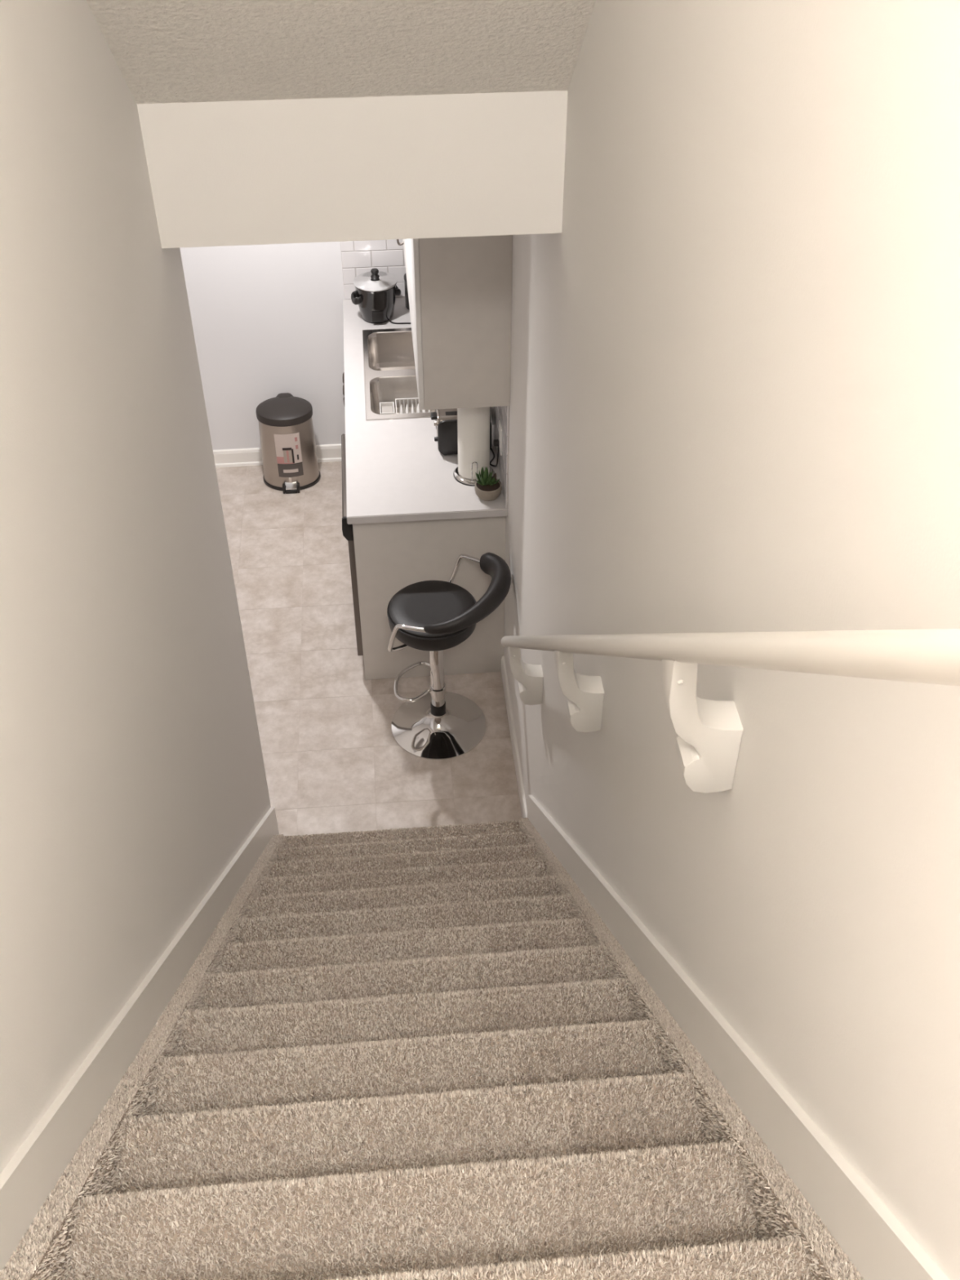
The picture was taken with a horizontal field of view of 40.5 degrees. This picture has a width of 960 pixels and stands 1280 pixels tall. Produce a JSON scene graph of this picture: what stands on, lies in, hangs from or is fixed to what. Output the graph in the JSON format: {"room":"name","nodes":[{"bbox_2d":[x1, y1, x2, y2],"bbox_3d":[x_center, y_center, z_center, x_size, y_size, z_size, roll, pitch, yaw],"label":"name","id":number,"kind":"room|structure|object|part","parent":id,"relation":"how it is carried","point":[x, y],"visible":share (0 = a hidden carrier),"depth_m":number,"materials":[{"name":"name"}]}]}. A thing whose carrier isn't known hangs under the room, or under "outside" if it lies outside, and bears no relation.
{"room":"staircase","nodes":[
{"label":"staircase","id":0,"kind":"room"},
{"bbox_2d":[0,0,271,1173],"bbox_3d":[-0.551,0.868,0.617,0.120,5.600,6.643,-3,42,-4],"label":"wall","id":1,"kind":"structure","parent":0,"point":[132,771],"depth_m":2.20,"materials":[{"name":"white paint"}]},
{"bbox_2d":[0,807,279,1271],"bbox_3d":[-0.638,0.691,2.856,0.014,2.886,3.062,-3,42,-4],"label":"trim","id":2,"kind":"structure","parent":1,"relation":"attached to","point":[27,1180],"depth_m":2.00,"materials":[{"name":"white paint"}]},
{"bbox_2d":[179,241,345,449],"bbox_3d":[-1.723,-1.869,6.021,3.356,2.497,0.120,-3,42,-4],"label":"wall","id":3,"kind":"structure","parent":0,"point":[268,321],"depth_m":6.35,"materials":[{"name":"white paint"}]},
{"bbox_2d":[213,444,341,467],"bbox_3d":[-2.013,-0.908,6.748,2.760,0.095,0.022,-3,42,-4],"label":"baseboard","id":4,"kind":"structure","parent":3,"relation":"attached to","point":[329,452],"depth_m":6.80,"materials":[{"name":"white paint"}]},
{"bbox_2d":[86,0,595,104],"bbox_3d":[-0.009,-0.163,-0.356,0.956,2.768,6.468,-3,42,-4],"label":"ceiling","id":5,"kind":"structure","parent":0,"point":[165,51],"depth_m":2.64,"materials":[{"name":"white paint"}]},
{"bbox_2d":[137,90,568,248],"bbox_3d":[-0.283,-1.115,3.045,0.956,0.336,0.100,-3,42,-4],"label":"wall header","id":6,"kind":"structure","parent":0,"point":[326,170],"depth_m":3.00,"materials":[{"name":"white paint"}]},
{"bbox_2d":[215,461,522,835],"bbox_3d":[-1.323,2.148,3.465,3.596,0.100,9.316,-3,42,-4],"label":"floor","id":7,"kind":"structure","parent":0,"point":[334,762],"depth_m":5.54,"materials":[{"name":"beige tile"}]},
{"bbox_2d":[255,392,320,493],"bbox_3d":[-0.973,-1.001,6.591,0.263,0.440,0.268,31,50,30],"label":"trash can","id":8,"kind":"object","parent":7,"relation":"on","point":[286,426],"visible":1,"depth_m":6.50,"materials":[{"name":"silver metal"}]},
{"bbox_3d":[-0.973,-1.143,6.465,0.279,0.060,0.222,-3,42,-4],"label":"lid","id":9,"kind":"part","parent":8,"relation":"part of","materials":[{"name":"grey plastic"}]},
{"bbox_3d":[-0.976,-0.902,6.533,0.086,0.040,0.007,0,42,0],"label":"sticker panel","id":10,"kind":"part","parent":8,"relation":"part of","materials":[{"name":"red"}]},
{"bbox_2d":[282,448,291,450],"bbox_3d":[-0.962,-0.951,6.489,0.046,0.013,0.002,-3,42,-4],"label":"picture","id":11,"kind":"object","parent":8,"relation":"on","point":[283,449],"depth_m":6.49,"materials":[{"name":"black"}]},
{"bbox_2d":[286,450,289,462],"bbox_3d":[-0.962,-0.918,6.516,0.010,0.069,0.002,-3,42,-4],"label":"picture","id":12,"kind":"object","parent":8,"relation":"on","point":[287,451],"depth_m":6.52,"materials":[{"name":"pink paper"}]},
{"bbox_2d":[283,449,293,462],"bbox_3d":[-0.962,-0.919,6.517,0.042,0.073,0.003,-3,42,-4],"label":"picture","id":13,"kind":"object","parent":8,"relation":"on","point":[287,454],"depth_m":6.52,"materials":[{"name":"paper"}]},
{"bbox_2d":[283,468,297,472],"bbox_3d":[-0.956,-0.854,6.575,0.074,0.018,0.005,-5,42,-5],"label":"print","id":14,"kind":"object","parent":8,"relation":"attached to","point":[285,470],"depth_m":6.57,"materials":[{"name":"beige"}]},
{"bbox_3d":[-0.962,-0.785,6.624,0.059,0.037,0.022,-3,42,-4],"label":"pedal plate","id":15,"kind":"part","parent":8,"relation":"part of","materials":[{"name":"silver metal"}]},
{"bbox_2d":[291,448,294,462],"bbox_3d":[-0.937,-0.921,6.519,0.009,0.082,0.002,-9,43,-10],"label":"picture","id":16,"kind":"object","parent":8,"relation":"on","point":[292,450],"depth_m":6.52,"materials":[{"name":"black"}]},
{"bbox_2d":[341,434,363,655],"bbox_3d":[-0.259,-0.373,5.569,0.612,0.862,0.604,-3,42,-4],"label":"dishwasher","id":17,"kind":"object","parent":7,"relation":"on","point":[347,529],"visible":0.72,"depth_m":5.26,"materials":[{"name":"grey metal"}]},
{"bbox_3d":[-0.545,-0.635,5.312,0.037,0.108,0.590,-3,42,-4],"label":"control panel","id":18,"kind":"part","parent":17,"relation":"part of","materials":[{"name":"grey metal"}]},
{"bbox_3d":[-0.522,-0.362,5.553,0.048,0.617,0.598,-3,42,-4],"label":"door","id":19,"kind":"part","parent":17,"relation":"part of","materials":[{"name":"grey metal"}]},
{"bbox_2d":[342,372,506,679],"bbox_3d":[-0.286,-0.730,5.957,0.633,0.878,1.683,-3,42,-4],"label":"base cabinet","id":20,"kind":"object","parent":7,"relation":"on","point":[390,557],"visible":0.26,"depth_m":5.25,"materials":[{"name":"laminate"}]},
{"bbox_3d":[-0.606,-1.110,5.926,0.035,0.134,0.010,-3,42,-4],"label":"handle","id":21,"kind":"part","parent":20,"relation":"part of","materials":[{"name":"grey metal"}]},
{"bbox_2d":[342,297,507,524],"bbox_3d":[-0.276,-1.058,5.638,0.616,0.036,1.774,-3,42,-4],"label":"countertop","id":22,"kind":"structure","parent":20,"relation":"on","point":[397,471],"depth_m":5.21,"materials":[{"name":"white laminate"}]},
{"bbox_2d":[351,268,410,324],"bbox_3d":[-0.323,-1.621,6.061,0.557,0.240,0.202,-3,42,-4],"label":"rice cooker","id":23,"kind":"object","parent":22,"relation":"on","point":[375,292],"visible":0.91,"depth_m":6.00,"materials":[{"name":"black metal"}]},
{"bbox_3d":[-0.574,-1.578,6.023,0.039,0.046,0.082,-17,45,-18],"label":"handle","id":24,"kind":"part","parent":23,"relation":"part of","materials":[{"name":"black plastic"}]},
{"bbox_3d":[-0.484,-1.661,6.006,0.202,0.018,0.202,-3,42,-4],"label":"lid","id":25,"kind":"part","parent":23,"relation":"part of","materials":[{"name":"silver metal"}]},
{"bbox_3d":[-0.484,-1.685,5.985,0.042,0.044,0.042,-3,42,-4],"label":"lid knob","id":26,"kind":"part","parent":23,"relation":"part of","materials":[{"name":"black plastic"}]},
{"bbox_3d":[-0.474,-1.499,6.037,0.056,0.050,0.014,-3,42,-4],"label":"switch panel","id":27,"kind":"part","parent":23,"relation":"part of","materials":[{"name":"black plastic"}]},
{"bbox_3d":[-0.394,-1.635,6.086,0.039,0.046,0.082,-17,45,-18],"label":"handle","id":28,"kind":"part","parent":23,"relation":"part of","materials":[{"name":"black plastic"}]},
{"bbox_3d":[-0.228,-1.521,6.118,0.407,0.016,0.082,-14,44,-15],"label":"power cord","id":29,"kind":"part","parent":23,"relation":"part of","materials":[{"name":"black plastic"}]},
{"bbox_2d":[362,327,435,420],"bbox_3d":[-0.279,-1.126,5.816,0.468,0.180,0.778,-3,42,-4],"label":"sink","id":30,"kind":"object","parent":22,"relation":"in","point":[388,359],"visible":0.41,"depth_m":5.79,"materials":[{"name":"silver metal"}]},
{"bbox_2d":[379,402,394,414],"bbox_3d":[-0.397,-0.935,5.609,0.061,0.151,0.088,-3,42,-4],"label":"sponge caddy","id":31,"kind":"object","parent":30,"relation":"in","point":[385,408],"visible":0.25,"depth_m":5.58,"materials":[{"name":"white plastic"}]},
{"bbox_3d":[-0.331,-1.246,5.950,0.351,0.180,0.350,-3,42,-4],"label":"bowl","id":32,"kind":"part","parent":30,"relation":"part of","materials":[{"name":"silver metal"}]},
{"bbox_3d":[-0.298,-0.992,5.665,0.351,0.180,0.310,-3,42,-4],"label":"bowl","id":33,"kind":"part","parent":30,"relation":"part of","materials":[{"name":"silver metal"}]},
{"bbox_2d":[395,397,430,413],"bbox_3d":[-0.289,-0.948,5.625,0.144,0.149,0.126,-3,42,-4],"label":"dish rack","id":34,"kind":"object","parent":30,"relation":"in","point":[399,399],"visible":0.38,"depth_m":5.62,"materials":[{"name":"white plastic"}]},
{"bbox_2d":[400,404,404,413],"bbox_3d":[-0.334,-0.963,5.604,0.022,0.103,0.104,-3,42,-4],"label":"saucer","id":35,"kind":"object","parent":34,"relation":"in","point":[401,407],"visible":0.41,"depth_m":5.58,"materials":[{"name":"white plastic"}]},
{"bbox_2d":[404,404,408,413],"bbox_3d":[-0.310,-0.965,5.605,0.022,0.103,0.104,-3,42,-4],"label":"saucer","id":36,"kind":"object","parent":34,"relation":"in","point":[406,411],"visible":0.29,"depth_m":5.58,"materials":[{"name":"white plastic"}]},
{"bbox_2d":[410,404,414,413],"bbox_3d":[-0.286,-0.966,5.607,0.022,0.103,0.104,-3,42,-4],"label":"saucer","id":37,"kind":"object","parent":34,"relation":"in","point":[412,411],"visible":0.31,"depth_m":5.58,"materials":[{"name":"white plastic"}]},
{"bbox_2d":[416,403,420,413],"bbox_3d":[-0.262,-0.967,5.608,0.022,0.103,0.104,-3,42,-4],"label":"saucer","id":38,"kind":"object","parent":34,"relation":"in","point":[418,411],"visible":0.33,"depth_m":5.58,"materials":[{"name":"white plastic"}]},
{"bbox_2d":[404,273,409,310],"bbox_3d":[-0.304,-1.654,6.154,0.106,0.165,0.106,-3,42,-4],"label":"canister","id":39,"kind":"object","parent":22,"relation":"on","point":[406,300],"visible":0.17,"depth_m":6.14,"materials":[{"name":"black"}]},
{"bbox_2d":[430,408,498,466],"bbox_3d":[-0.064,-0.803,5.190,0.251,0.178,0.333,-3,42,-4],"label":"toaster","id":40,"kind":"object","parent":22,"relation":"on","point":[446,423],"visible":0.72,"depth_m":5.18,"materials":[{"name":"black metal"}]},
{"bbox_3d":[-0.185,-0.896,5.206,0.024,0.015,0.040,-3,42,-4],"label":"lever","id":41,"kind":"part","parent":40,"relation":"part of","materials":[{"name":"black plastic"}]},
{"bbox_3d":[-0.168,-0.857,5.242,0.010,0.161,0.135,-3,42,-4],"label":"panel","id":42,"kind":"part","parent":40,"relation":"part of","materials":[{"name":"silver metal"}]},
{"bbox_3d":[-0.061,-0.811,5.192,0.215,0.159,0.014,-3,42,-4],"label":"panel","id":43,"kind":"part","parent":40,"relation":"part of","materials":[{"name":"black plastic"}]},
{"bbox_3d":[0.052,-0.767,5.154,0.029,0.170,0.210,-3,42,-4],"label":"power cord","id":44,"kind":"part","parent":40,"relation":"part of","materials":[{"name":"black plastic"}]},
{"bbox_2d":[453,462,494,486],"bbox_3d":[-0.024,-0.806,5.027,0.163,0.399,0.163,-3,42,-4],"label":"paper towel holder","id":45,"kind":"object","parent":22,"relation":"on","point":[457,476],"visible":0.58,"depth_m":5.11,"materials":[{"name":"silver metal"}]},
{"bbox_2d":[457,407,489,479],"bbox_3d":[-0.024,-0.794,5.038,0.125,0.336,0.125,-3,42,-4],"label":"paper towel roll","id":46,"kind":"object","parent":45,"relation":"on","point":[473,423],"visible":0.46,"depth_m":5.00,"materials":[{"name":"white paper"}]},
{"bbox_3d":[-0.021,-0.654,5.067,0.025,0.095,0.004,-3,42,-4],"label":"tension arm","id":47,"kind":"part","parent":45,"relation":"part of","materials":[{"name":"silver metal"}]},
{"bbox_2d":[474,466,502,501],"bbox_3d":[0.032,-0.607,5.003,0.106,0.134,0.106,-3,42,-4],"label":"potted succulent","id":48,"kind":"object","parent":22,"relation":"on","point":[487,488],"visible":1,"depth_m":4.99,"materials":[{"name":"green plant"}]},
{"bbox_3d":[-0.197,-0.179,5.338,0.599,0.878,0.017,-3,42,-4],"label":"panel","id":49,"kind":"part","parent":20,"relation":"part of","materials":[{"name":"laminate"}]},
{"bbox_2d":[0,817,863,1279],"bbox_3d":[-0.008,1.935,1.546,0.940,2.770,6.512,-3,42,-4],"label":"staircase","id":50,"kind":"structure","parent":7,"relation":"on","point":[421,1053],"depth_m":1.96,"materials":[{"name":"carpet"}]},
{"bbox_2d":[386,552,511,759],"bbox_3d":[-0.130,0.054,5.130,0.470,0.808,0.497,17,45,19],"label":"bar stool","id":51,"kind":"object","parent":7,"relation":"on","point":[433,616],"visible":1,"depth_m":5.06,"materials":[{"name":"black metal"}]},
{"bbox_3d":[-0.182,-0.093,5.005,0.342,0.097,0.342,-3,42,-4],"label":"seat","id":52,"kind":"part","parent":51,"relation":"part of","materials":[{"name":"black leather"}]},
{"bbox_2d":[474,478,502,501],"bbox_3d":[0.032,-0.578,5.028,0.106,0.057,0.106,-3,42,-4],"label":"pot","id":53,"kind":"object","parent":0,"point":[486,491],"depth_m":5.00,"materials":[{"name":"beige ceramic"}]},
{"bbox_2d":[503,0,959,1279],"bbox_3d":[0.406,-0.081,1.680,0.120,5.600,9.316,-3,42,-4],"label":"wall","id":54,"kind":"structure","parent":0,"point":[735,407],"depth_m":1.57,"materials":[{"name":"white paint"}]},
{"bbox_2d":[396,239,408,299],"bbox_3d":[-0.183,-2.032,5.317,0.357,0.926,0.966,-3,42,-4],"label":"upper cabinet","id":55,"kind":"object","parent":54,"relation":"attached to","point":[404,243],"visible":0.14,"depth_m":5.34,"materials":[{"name":"laminate"}]},
{"bbox_3d":[-0.339,-1.733,5.497,0.033,0.142,0.010,-3,42,-4],"label":"handle","id":56,"kind":"part","parent":55,"relation":"part of","materials":[{"name":"grey metal"}]},
{"bbox_3d":[-0.299,-1.863,5.128,0.018,0.924,0.480,-3,42,-4],"label":"door","id":57,"kind":"part","parent":55,"relation":"part of","materials":[{"name":"white wood"}]},
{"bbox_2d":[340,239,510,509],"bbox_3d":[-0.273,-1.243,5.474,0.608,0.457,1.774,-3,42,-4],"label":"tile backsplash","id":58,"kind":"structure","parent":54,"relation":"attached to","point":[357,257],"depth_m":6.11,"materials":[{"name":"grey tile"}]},
{"bbox_2d":[489,406,494,425],"bbox_3d":[0.048,-0.929,5.235,0.020,0.125,0.046,-3,42,-4],"label":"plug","id":59,"kind":"object","parent":58,"relation":"attached to","point":[491,408],"visible":0.41,"depth_m":5.22,"materials":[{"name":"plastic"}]},
{"bbox_2d":[493,419,502,455],"bbox_3d":[0.067,-0.776,5.002,0.030,0.118,0.072,-3,42,-4],"label":"wall outlet","id":60,"kind":"object","parent":58,"relation":"attached to","point":[496,442],"visible":1,"depth_m":5.00,"materials":[{"name":"white plastic"}]},
{"bbox_3d":[0.079,-0.777,5.003,0.006,0.118,0.072,-3,42,-4],"label":"plate","id":61,"kind":"part","parent":60,"relation":"part of","materials":[{"name":"white plastic"}]},
{"bbox_2d":[406,235,512,409],"bbox_3d":[-0.090,-1.443,4.656,0.325,0.926,0.805,-3,42,-4],"label":"upper cabinet","id":62,"kind":"object","parent":54,"relation":"attached to","point":[460,288],"visible":0.55,"depth_m":4.44,"materials":[{"name":"laminate"}]},
{"bbox_3d":[-0.261,-1.567,4.797,0.018,0.924,0.398,-3,42,-4],"label":"door","id":63,"kind":"part","parent":62,"relation":"part of","materials":[{"name":"white wood"}]},
{"bbox_3d":[-0.226,-1.300,4.497,0.018,0.924,0.400,-3,42,-4],"label":"door","id":64,"kind":"part","parent":62,"relation":"part of","materials":[{"name":"white wood"}]},
{"bbox_2d":[501,655,527,817],"bbox_3d":[0.140,0.427,5.247,0.012,0.095,0.981,-3,42,-4],"label":"baseboard","id":65,"kind":"structure","parent":54,"relation":"attached to","point":[504,673],"depth_m":5.24,"materials":[{"name":"white paint"}]},
{"bbox_2d":[501,628,959,793],"bbox_3d":[0.270,0.040,2.068,0.115,3.086,3.382,-3,42,-4],"label":"handrail","id":66,"kind":"object","parent":54,"relation":"attached to","point":[709,732],"visible":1,"depth_m":1.68,"materials":[{"name":"white paint"}]},
{"bbox_3d":[0.231,0.009,2.037,0.037,2.998,3.382,-3,42,-4],"label":"rail","id":67,"kind":"part","parent":66,"relation":"part of","materials":[{"name":"white paint"}]},
{"bbox_2d":[527,795,950,1279],"bbox_3d":[0.307,0.678,2.864,0.014,2.892,2.925,-3,42,-4],"label":"trim","id":68,"kind":"structure","parent":54,"relation":"attached to","point":[880,1247],"depth_m":1.68,"materials":[{"name":"white paint"}]}
]}

